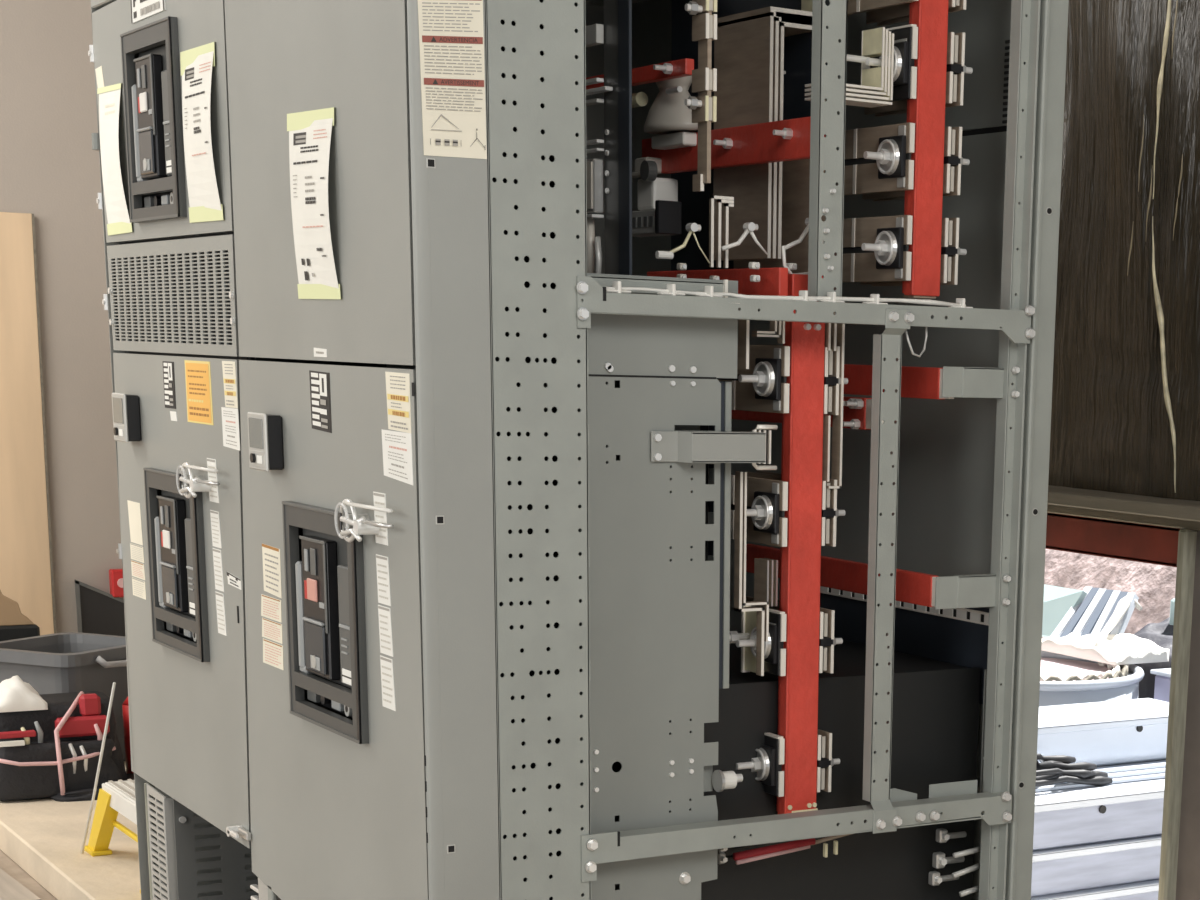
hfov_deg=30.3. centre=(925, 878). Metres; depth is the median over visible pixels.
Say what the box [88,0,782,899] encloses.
switchgear section
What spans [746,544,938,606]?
horizontal busbar
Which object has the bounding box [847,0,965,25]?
joint
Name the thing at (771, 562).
strap
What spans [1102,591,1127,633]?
channel
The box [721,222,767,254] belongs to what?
lead
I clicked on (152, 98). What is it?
circuit breaker
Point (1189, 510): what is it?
trim
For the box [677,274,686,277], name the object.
block
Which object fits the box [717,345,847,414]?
joint
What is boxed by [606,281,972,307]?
cable
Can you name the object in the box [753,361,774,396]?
washer
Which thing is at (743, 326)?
strap
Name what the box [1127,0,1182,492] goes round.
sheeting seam
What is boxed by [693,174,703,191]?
strap
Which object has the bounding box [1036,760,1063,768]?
cable
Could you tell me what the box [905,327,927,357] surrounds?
loose wire
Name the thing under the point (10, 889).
board
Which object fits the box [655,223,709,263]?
lead
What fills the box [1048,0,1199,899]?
wall
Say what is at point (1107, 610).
channel
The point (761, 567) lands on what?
strap
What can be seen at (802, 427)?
vertical busbar
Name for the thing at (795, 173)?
flat busbar
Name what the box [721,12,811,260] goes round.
bar
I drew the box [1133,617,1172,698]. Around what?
tarp
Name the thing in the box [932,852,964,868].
bolt
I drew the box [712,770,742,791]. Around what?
bolt
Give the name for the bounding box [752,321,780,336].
strap
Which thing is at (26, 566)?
plywood sheet
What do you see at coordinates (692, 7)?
stud
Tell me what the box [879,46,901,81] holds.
washer
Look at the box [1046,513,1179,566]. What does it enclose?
steel beam
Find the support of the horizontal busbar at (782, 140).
attached to the switchgear section at (556, 700)
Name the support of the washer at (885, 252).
in the joint at (876, 252)
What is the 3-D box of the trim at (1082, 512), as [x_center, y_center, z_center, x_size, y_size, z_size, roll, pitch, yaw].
[0.974,-0.780,4.971,0.180,0.030,6.200,-7,16,-34]
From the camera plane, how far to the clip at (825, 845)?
4.32 m
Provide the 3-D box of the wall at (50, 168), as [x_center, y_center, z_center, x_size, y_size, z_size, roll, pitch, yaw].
[-6.160,-2.428,7.002,9.400,4.300,0.200,-7,16,-34]
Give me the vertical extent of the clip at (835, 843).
0.028 m
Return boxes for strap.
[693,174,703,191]
[734,471,764,675]
[738,308,748,368]
[742,472,768,641]
[752,321,776,333]
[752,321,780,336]
[754,558,768,601]
[759,558,773,605]
[763,558,777,605]
[777,321,784,343]
[822,415,830,481]
[825,323,830,350]
[826,323,844,488]
[831,312,836,350]
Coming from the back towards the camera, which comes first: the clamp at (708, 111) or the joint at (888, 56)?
the joint at (888, 56)
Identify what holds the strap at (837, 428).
attached to the joint at (762, 387)
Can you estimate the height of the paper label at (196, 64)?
0.333 m
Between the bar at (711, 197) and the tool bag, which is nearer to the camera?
the bar at (711, 197)
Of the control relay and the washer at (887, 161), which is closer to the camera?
the control relay
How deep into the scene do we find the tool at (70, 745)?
7.17 m
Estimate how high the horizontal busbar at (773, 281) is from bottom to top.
0.065 m
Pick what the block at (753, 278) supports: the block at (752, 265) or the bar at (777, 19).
the block at (752, 265)
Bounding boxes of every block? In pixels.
[677,263,686,269]
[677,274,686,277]
[710,276,718,279]
[749,262,759,268]
[750,275,759,281]
[786,263,796,269]
[801,0,812,11]
[1169,598,1174,624]
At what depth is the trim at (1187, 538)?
5.39 m
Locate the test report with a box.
[97,83,131,235]
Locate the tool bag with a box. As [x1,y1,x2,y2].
[0,691,126,800]
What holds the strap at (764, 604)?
attached to the joint at (774, 650)
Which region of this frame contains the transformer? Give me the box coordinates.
[632,157,681,236]
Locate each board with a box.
[0,869,39,899]
[1042,584,1086,637]
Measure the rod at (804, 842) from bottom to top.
0.030 m
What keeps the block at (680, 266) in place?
on the block at (678, 275)
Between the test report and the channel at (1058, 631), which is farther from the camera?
the channel at (1058, 631)
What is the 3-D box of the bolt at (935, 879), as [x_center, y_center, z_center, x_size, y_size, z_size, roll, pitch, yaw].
[0.043,-0.002,4.533,0.070,0.028,0.030,-7,16,-34]
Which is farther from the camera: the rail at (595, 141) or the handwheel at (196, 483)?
the handwheel at (196, 483)
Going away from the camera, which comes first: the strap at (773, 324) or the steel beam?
the strap at (773, 324)
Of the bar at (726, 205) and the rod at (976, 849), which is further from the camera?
the rod at (976, 849)
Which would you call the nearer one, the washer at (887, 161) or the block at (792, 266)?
the block at (792, 266)
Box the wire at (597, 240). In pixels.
[594,237,601,273]
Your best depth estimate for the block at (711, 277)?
3.98 m
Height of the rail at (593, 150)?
0.005 m
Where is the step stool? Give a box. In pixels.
[84,779,140,892]
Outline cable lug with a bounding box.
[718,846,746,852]
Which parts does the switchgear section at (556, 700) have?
post, door, door, corner panel, perforated post, frame, latch plate, bay panel, post, slotted strip, post, corner post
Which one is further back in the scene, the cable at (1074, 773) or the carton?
the carton
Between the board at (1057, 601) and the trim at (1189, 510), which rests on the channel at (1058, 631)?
the board at (1057, 601)
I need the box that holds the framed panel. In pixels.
[75,579,124,635]
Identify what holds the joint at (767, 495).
attached to the vertical busbar at (802, 427)
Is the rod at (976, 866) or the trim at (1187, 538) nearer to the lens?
the rod at (976, 866)
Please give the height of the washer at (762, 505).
0.066 m
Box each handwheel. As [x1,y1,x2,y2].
[176,462,219,498]
[334,498,393,541]
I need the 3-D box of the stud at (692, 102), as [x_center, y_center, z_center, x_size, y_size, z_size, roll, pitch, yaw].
[-0.414,-1.385,3.873,0.030,0.022,0.019,-7,16,-34]
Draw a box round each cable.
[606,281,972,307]
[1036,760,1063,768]
[1036,761,1096,770]
[1036,768,1095,777]
[1036,770,1107,780]
[1036,776,1112,786]
[1037,753,1075,763]
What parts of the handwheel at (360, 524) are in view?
rod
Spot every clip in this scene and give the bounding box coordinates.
[752,425,777,469]
[823,843,827,857]
[833,840,837,854]
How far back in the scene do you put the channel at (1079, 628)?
8.51 m
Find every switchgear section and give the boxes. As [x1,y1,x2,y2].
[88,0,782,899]
[224,0,1068,899]
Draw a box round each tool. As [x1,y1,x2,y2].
[21,727,29,744]
[34,721,43,742]
[68,743,76,773]
[79,745,87,771]
[94,724,102,739]
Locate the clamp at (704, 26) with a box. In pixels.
[692,13,716,40]
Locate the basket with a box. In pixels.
[1039,651,1143,706]
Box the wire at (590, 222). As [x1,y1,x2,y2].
[587,218,594,272]
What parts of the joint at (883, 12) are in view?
joint plate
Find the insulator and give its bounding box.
[632,75,697,149]
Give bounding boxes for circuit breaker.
[120,16,186,222]
[143,468,209,661]
[282,501,368,743]
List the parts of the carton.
lid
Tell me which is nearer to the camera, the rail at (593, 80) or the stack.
the rail at (593, 80)
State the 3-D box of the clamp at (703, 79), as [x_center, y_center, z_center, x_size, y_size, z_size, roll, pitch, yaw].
[-0.396,-1.430,3.885,0.022,0.038,0.052,-7,16,-34]
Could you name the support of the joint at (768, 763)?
attached to the vertical busbar at (802, 427)
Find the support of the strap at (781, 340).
attached to the joint at (762, 387)
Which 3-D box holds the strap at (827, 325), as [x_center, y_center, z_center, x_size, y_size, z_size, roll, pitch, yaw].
[-0.189,-1.048,4.115,0.004,0.090,0.030,-7,16,-34]
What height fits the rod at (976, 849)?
0.019 m
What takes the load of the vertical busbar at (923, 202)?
attached to the switchgear section at (556, 700)
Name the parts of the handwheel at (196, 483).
rod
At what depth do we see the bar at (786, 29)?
4.21 m
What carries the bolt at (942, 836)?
attached to the switchgear section at (556, 700)
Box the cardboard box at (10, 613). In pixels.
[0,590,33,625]
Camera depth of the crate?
8.02 m
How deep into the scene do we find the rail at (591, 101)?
3.88 m
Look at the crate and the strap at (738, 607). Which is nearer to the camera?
the strap at (738, 607)
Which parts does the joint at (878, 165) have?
joint plate, joint plate, lap plate, lap plate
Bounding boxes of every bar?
[709,195,733,266]
[713,6,811,259]
[716,199,733,267]
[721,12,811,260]
[723,17,811,260]
[724,203,733,267]
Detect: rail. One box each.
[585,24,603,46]
[586,78,603,85]
[586,86,612,95]
[586,98,603,105]
[586,139,603,145]
[586,148,603,153]
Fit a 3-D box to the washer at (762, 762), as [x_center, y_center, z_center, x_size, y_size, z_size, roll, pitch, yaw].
[-0.329,-0.225,4.276,0.012,0.066,0.066,-7,16,-34]
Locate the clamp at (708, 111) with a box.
[692,95,716,122]
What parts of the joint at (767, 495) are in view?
joint plate, joint plate, lap plate, lap plate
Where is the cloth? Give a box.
[49,773,133,801]
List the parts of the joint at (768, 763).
joint plate, lap plate, lap plate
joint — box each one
[691,471,844,546]
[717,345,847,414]
[736,596,842,675]
[736,729,839,796]
[805,24,972,116]
[842,215,966,285]
[844,122,969,200]
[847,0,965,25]
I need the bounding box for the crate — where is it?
[0,624,39,640]
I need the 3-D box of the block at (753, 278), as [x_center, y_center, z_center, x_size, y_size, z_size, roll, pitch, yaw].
[-0.315,-1.116,4.032,0.015,0.012,0.020,-7,16,-34]
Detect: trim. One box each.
[1047,504,1199,530]
[1048,485,1199,521]
[1158,529,1196,899]
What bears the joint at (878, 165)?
attached to the vertical busbar at (923, 202)
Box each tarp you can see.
[1041,633,1168,664]
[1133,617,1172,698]
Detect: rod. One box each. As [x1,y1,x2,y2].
[81,682,115,853]
[732,838,815,860]
[735,845,809,864]
[810,833,854,845]
[952,847,980,857]
[952,863,979,877]
[959,886,978,896]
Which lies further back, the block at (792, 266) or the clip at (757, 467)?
the block at (792, 266)
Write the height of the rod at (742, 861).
0.026 m
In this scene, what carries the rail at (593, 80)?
attached to the switchgear section at (556, 700)
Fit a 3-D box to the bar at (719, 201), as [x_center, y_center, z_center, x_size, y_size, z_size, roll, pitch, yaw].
[-0.372,-1.200,4.037,0.032,0.122,0.008,-7,16,-34]
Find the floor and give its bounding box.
[0,849,57,899]
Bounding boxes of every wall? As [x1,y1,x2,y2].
[0,0,123,632]
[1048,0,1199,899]
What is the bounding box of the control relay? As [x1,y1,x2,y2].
[586,158,603,218]
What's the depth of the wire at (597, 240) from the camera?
3.93 m
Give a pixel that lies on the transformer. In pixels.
(660, 213)
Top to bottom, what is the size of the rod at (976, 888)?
0.020 m
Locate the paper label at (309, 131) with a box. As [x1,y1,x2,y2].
[287,107,340,298]
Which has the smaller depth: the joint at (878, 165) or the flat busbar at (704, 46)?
the flat busbar at (704, 46)
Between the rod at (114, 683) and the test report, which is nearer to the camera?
the test report
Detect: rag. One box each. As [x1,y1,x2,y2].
[0,675,47,712]
[1094,594,1142,646]
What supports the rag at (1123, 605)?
on the channel at (1120, 628)
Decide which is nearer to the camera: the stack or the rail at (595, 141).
the rail at (595, 141)
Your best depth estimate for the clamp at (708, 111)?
3.88 m
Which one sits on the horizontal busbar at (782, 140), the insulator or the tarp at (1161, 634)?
the insulator
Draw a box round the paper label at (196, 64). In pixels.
[180,42,222,222]
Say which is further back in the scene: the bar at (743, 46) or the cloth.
the cloth
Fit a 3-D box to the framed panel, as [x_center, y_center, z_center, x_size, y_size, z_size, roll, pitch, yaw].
[-3.457,-1.008,9.126,0.210,0.510,0.042,-7,16,-34]
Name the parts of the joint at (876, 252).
joint plate, joint plate, lap plate, lap plate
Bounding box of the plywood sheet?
[0,212,55,635]
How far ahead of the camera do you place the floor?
6.55 m
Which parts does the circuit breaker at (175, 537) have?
charging handle, charge lever, racking plate, plate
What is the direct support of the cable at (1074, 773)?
on the cable at (1099, 780)
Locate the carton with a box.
[1150,668,1170,701]
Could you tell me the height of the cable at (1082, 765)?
0.059 m
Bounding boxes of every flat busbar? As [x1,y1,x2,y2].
[698,10,711,183]
[734,159,825,273]
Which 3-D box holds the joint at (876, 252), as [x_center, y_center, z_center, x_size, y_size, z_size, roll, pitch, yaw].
[-0.105,-1.253,4.330,0.213,0.126,0.366,-7,16,-34]
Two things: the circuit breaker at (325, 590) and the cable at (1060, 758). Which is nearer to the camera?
the circuit breaker at (325, 590)
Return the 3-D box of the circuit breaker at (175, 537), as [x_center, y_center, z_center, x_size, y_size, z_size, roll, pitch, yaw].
[-1.637,-0.697,4.787,0.055,0.391,0.375,-7,16,-34]
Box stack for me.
[729,605,756,672]
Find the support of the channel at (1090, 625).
on the tarp at (1119, 649)
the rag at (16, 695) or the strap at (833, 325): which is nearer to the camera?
the strap at (833, 325)
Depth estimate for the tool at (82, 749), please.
7.19 m
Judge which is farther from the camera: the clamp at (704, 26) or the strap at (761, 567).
the strap at (761, 567)
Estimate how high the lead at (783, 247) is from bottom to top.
0.098 m
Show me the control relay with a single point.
(594, 167)
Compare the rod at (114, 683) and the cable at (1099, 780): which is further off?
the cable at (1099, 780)
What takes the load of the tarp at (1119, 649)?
on the basket
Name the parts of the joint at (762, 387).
joint plate, joint plate, lap plate, lap plate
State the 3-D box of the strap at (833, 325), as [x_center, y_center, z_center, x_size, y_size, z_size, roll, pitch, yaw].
[-0.178,-1.049,4.122,0.004,0.090,0.030,-7,16,-34]
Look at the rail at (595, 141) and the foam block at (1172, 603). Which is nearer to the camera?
the rail at (595, 141)
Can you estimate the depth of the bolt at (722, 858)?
4.21 m
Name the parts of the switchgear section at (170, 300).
header plate, door, vent panel, door, louvred panel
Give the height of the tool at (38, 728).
0.113 m
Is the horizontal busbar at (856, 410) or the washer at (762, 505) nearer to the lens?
the washer at (762, 505)
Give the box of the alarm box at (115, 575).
[109,569,123,596]
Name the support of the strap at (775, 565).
attached to the joint at (774, 650)
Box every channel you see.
[1050,586,1091,637]
[1059,587,1098,637]
[1070,588,1105,635]
[1080,589,1112,635]
[1090,590,1120,634]
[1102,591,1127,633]
[1110,592,1138,634]
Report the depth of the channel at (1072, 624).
8.53 m
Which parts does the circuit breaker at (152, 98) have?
charging handle, charge lever, racking plate, plate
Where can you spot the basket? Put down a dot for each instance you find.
(1064, 679)
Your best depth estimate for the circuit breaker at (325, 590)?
4.03 m
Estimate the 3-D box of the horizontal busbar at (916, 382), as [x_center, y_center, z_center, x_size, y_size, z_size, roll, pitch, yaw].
[-0.174,-1.064,4.620,0.020,0.062,0.803,-7,16,-34]
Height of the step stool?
0.228 m
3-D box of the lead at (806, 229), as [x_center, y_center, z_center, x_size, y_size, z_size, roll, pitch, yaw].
[-0.225,-1.212,4.083,0.102,0.065,0.020,-7,16,-34]
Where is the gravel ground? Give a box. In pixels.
[1041,549,1176,650]
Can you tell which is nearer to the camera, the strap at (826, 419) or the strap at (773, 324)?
the strap at (773, 324)
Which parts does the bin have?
handle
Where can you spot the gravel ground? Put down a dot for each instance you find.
(1154, 585)
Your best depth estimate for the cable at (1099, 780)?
6.78 m
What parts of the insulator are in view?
plate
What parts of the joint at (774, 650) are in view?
joint plate, lap plate, lap plate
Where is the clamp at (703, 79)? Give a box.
[692,68,716,92]
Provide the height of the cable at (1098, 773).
0.082 m
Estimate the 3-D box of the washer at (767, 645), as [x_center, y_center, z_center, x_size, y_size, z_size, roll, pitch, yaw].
[-0.321,-0.459,4.219,0.012,0.066,0.066,-7,16,-34]
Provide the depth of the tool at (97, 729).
7.22 m
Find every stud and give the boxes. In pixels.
[684,96,701,109]
[685,1,702,14]
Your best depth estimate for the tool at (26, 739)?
7.09 m
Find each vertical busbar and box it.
[777,274,824,813]
[902,0,948,298]
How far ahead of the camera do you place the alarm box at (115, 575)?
9.08 m
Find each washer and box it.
[750,626,770,658]
[751,495,772,529]
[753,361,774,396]
[755,748,769,780]
[874,231,896,265]
[876,139,898,174]
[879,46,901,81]
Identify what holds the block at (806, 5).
attached to the bar at (743, 46)
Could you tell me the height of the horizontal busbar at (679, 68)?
0.030 m
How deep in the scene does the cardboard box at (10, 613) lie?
7.99 m
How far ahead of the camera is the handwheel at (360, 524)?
3.77 m
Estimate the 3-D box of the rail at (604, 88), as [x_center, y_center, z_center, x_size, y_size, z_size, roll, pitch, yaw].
[-0.599,-1.412,3.892,0.015,0.007,0.140,-7,16,-34]
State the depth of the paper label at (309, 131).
3.85 m
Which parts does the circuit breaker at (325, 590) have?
charging handle, racking plate, charge lever, plate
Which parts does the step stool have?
leg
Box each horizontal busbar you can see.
[586,58,693,89]
[642,116,825,174]
[647,267,787,295]
[731,396,883,429]
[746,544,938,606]
[843,364,953,399]
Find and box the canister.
[122,697,133,773]
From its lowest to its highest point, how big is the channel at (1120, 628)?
0.200 m
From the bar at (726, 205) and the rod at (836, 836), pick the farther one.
the rod at (836, 836)
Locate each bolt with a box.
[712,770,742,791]
[717,852,733,863]
[928,871,958,885]
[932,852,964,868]
[936,828,966,842]
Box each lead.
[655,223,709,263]
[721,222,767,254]
[782,246,807,274]
[785,217,823,249]
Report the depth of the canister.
7.45 m
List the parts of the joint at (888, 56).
joint plate, lap plate, lap plate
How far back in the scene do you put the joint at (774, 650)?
4.21 m
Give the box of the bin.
[0,632,127,760]
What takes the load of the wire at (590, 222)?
hanging from the control relay

